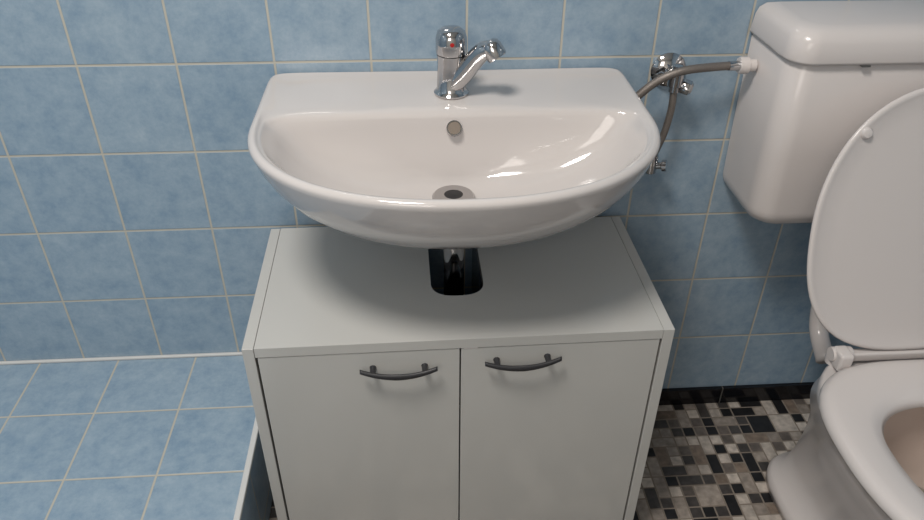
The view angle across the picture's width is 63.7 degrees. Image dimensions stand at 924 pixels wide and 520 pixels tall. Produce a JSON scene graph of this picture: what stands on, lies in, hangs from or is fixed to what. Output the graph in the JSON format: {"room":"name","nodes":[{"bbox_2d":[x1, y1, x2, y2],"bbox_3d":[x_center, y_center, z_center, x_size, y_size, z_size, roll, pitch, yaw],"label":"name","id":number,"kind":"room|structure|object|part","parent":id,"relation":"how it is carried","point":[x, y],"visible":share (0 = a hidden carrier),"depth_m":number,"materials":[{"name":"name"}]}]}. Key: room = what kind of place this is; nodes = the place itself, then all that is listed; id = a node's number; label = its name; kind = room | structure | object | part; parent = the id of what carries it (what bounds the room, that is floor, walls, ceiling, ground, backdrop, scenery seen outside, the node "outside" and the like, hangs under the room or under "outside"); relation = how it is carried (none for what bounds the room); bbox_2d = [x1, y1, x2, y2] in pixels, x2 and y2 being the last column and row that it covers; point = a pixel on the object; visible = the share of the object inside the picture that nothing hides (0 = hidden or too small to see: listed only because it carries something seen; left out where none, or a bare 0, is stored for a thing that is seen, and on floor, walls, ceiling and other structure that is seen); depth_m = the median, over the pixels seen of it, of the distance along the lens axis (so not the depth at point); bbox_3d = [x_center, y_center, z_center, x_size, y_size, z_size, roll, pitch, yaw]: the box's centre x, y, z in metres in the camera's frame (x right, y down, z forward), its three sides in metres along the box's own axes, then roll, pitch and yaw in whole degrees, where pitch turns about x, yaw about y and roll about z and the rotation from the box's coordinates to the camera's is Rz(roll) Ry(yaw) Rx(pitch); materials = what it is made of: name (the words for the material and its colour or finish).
{"room":"bathroom","nodes":[
{"label":"bathroom","id":0,"kind":"room"},
{"bbox_2d":[0,0,861,388],"bbox_3d":[-0.267,-0.690,0.948,2.850,2.450,0.080,-2,35,-3],"label":"wall","id":1,"kind":"structure","parent":0,"point":[138,216],"depth_m":1.25,"materials":[{"name":"blue tile"}]},
{"bbox_2d":[247,68,660,295],"bbox_3d":[-0.010,-0.006,1.132,0.558,0.432,0.424,-2,35,-3],"label":"washbasin","id":2,"kind":"object","parent":1,"relation":"attached to","point":[526,155],"visible":0.96,"depth_m":1.07,"materials":[{"name":"white ceramic"}]},
{"bbox_2d":[434,25,505,99],"bbox_3d":[0.008,-0.282,1.072,0.110,0.100,0.052,22,40,28],"label":"faucet","id":3,"kind":"object","parent":2,"relation":"on","point":[456,68],"visible":1,"depth_m":1.06,"materials":[{"name":"silver metal"}]},
{"bbox_2d":[646,155,666,173],"bbox_3d":[0.326,-0.171,1.272,0.047,0.040,0.056,-2,35,-3],"label":"angle valve","id":4,"kind":"object","parent":1,"relation":"attached to","point":[655,164],"visible":0.33,"depth_m":1.26,"materials":[{"name":"silver metal"}]},
{"bbox_3d":[0.336,-0.161,1.261,0.024,0.021,0.020,14,37,18],"label":"handle","id":5,"kind":"part","parent":4,"relation":"part of","materials":[{"name":"silver metal"}]},
{"bbox_2d":[656,93,676,155],"bbox_3d":[0.331,-0.223,1.221,0.027,0.118,0.013,8,35,10],"label":"supply hose","id":6,"kind":"object","parent":4,"relation":"attached to","point":[673,96],"visible":0.68,"depth_m":1.21,"materials":[{"name":"metal"}]},
{"bbox_2d":[650,52,693,94],"bbox_3d":[0.338,-0.293,1.187,0.059,0.058,0.058,-2,35,-3],"label":"shutoff valve","id":7,"kind":"object","parent":1,"relation":"attached to","point":[665,62],"visible":0.83,"depth_m":1.19,"materials":[{"name":"silver metal"}]},
{"bbox_3d":[0.356,-0.275,1.183,0.022,0.027,0.025,8,35,10],"label":"valve knob","id":8,"kind":"part","parent":7,"relation":"part of","materials":[{"name":"silver metal"}]},
{"bbox_2d":[636,56,757,98],"bbox_3d":[0.367,-0.285,1.171,0.188,0.064,0.028,-3,35,-6],"label":"supply hose","id":9,"kind":"object","parent":7,"relation":"attached to","point":[744,64],"visible":0.98,"depth_m":1.16,"materials":[{"name":"metal"}]},
{"bbox_2d":[659,382,813,404],"bbox_3d":[0.388,0.303,1.632,1.526,0.044,0.009,-2,35,-3],"label":"baseboard","id":10,"kind":"structure","parent":1,"relation":"attached to","point":[779,391],"depth_m":1.64,"materials":[{"name":"black tile"}]},
{"bbox_2d":[723,0,923,363],"bbox_3d":[0.675,-0.099,1.284,0.433,0.648,0.160,-2,35,-3],"label":"toilet cistern","id":11,"kind":"object","parent":1,"relation":"attached to","point":[824,68],"depth_m":1.11,"materials":[{"name":"white ceramic"}]},
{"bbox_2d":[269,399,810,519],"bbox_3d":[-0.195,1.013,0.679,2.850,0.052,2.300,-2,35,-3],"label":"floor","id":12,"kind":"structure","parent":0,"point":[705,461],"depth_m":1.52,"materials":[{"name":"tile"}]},
{"bbox_2d":[0,352,272,519],"bbox_3d":[-0.957,0.935,0.561,1.320,0.198,2.300,-2,35,-3],"label":"platform","id":13,"kind":"object","parent":12,"relation":"on","point":[172,436],"visible":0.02,"depth_m":1.31,"materials":[{"name":"blue tile"}]},
{"bbox_3d":[-0.303,0.839,0.550,0.010,0.009,2.300,-2,35,-3],"label":"platform edge trim","id":14,"kind":"part","parent":13,"relation":"part of","materials":[{"name":"white plastic"}]},
{"bbox_2d":[241,217,674,519],"bbox_3d":[-0.013,0.238,1.312,0.613,0.508,0.335,-2,35,-4],"label":"vanity cabinet","id":15,"kind":"object","parent":12,"relation":"on","point":[377,393],"visible":1,"depth_m":1.14,"materials":[{"name":"white laminate"}]},
{"bbox_3d":[-0.147,0.310,1.181,0.284,0.445,0.016,-2,35,-4],"label":"door","id":16,"kind":"part","parent":15,"relation":"part of","materials":[{"name":"white laminate"}]},
{"bbox_3d":[-0.127,0.159,1.059,0.010,0.010,0.016,-2,35,-4],"label":"handle post","id":17,"kind":"part","parent":15,"relation":"part of","materials":[{"name":"grey metal"}]},
{"bbox_3d":[-0.089,0.162,1.055,0.110,0.017,0.012,-2,35,-4],"label":"handle","id":18,"kind":"part","parent":15,"relation":"part of","materials":[{"name":"grey metal"}]},
{"bbox_3d":[-0.053,0.157,1.065,0.010,0.010,0.016,-2,35,-4],"label":"handle post","id":19,"kind":"part","parent":15,"relation":"part of","materials":[{"name":"grey metal"}]},
{"bbox_3d":[-0.026,0.204,1.486,0.581,0.234,0.008,-2,35,-4],"label":"cabinet panel","id":20,"kind":"part","parent":15,"relation":"part of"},
{"bbox_3d":[0.051,0.148,1.069,0.010,0.010,0.016,-2,35,-4],"label":"handle post","id":21,"kind":"part","parent":15,"relation":"part of","materials":[{"name":"grey metal"}]},
{"bbox_3d":[0.088,0.150,1.064,0.110,0.018,0.012,-2,35,-4],"label":"handle","id":22,"kind":"part","parent":15,"relation":"part of","materials":[{"name":"grey metal"}]},
{"bbox_3d":[0.124,0.144,1.073,0.010,0.010,0.016,-2,35,-4],"label":"handle post","id":23,"kind":"part","parent":15,"relation":"part of","materials":[{"name":"grey metal"}]},
{"bbox_3d":[0.141,0.299,1.201,0.290,0.445,0.016,-2,35,-4],"label":"door","id":24,"kind":"part","parent":15,"relation":"part of","materials":[{"name":"white laminate"}]},
{"bbox_2d":[765,88,923,519],"bbox_3d":[0.696,0.233,1.055,0.376,0.818,0.580,-2,35,-3],"label":"toilet","id":25,"kind":"object","parent":12,"relation":"on","point":[858,454],"visible":1,"depth_m":1.10,"materials":[{"name":"white ceramic"}]},
{"bbox_3d":[0.584,0.151,1.144,0.022,0.032,0.030,-2,35,-3],"label":"hinge arm","id":26,"kind":"part","parent":25,"relation":"part of","materials":[{"name":"white plastic"}]},
{"bbox_3d":[0.694,0.400,1.176,0.340,0.405,0.570,-2,35,-3],"label":"bowl","id":27,"kind":"part","parent":25,"relation":"part of","materials":[{"name":"white ceramic"}]},
{"bbox_3d":[0.684,-0.054,1.095,0.354,0.389,0.122,-2,35,-3],"label":"lid","id":28,"kind":"part","parent":25,"relation":"part of","materials":[{"name":"white plastic"}]}
]}

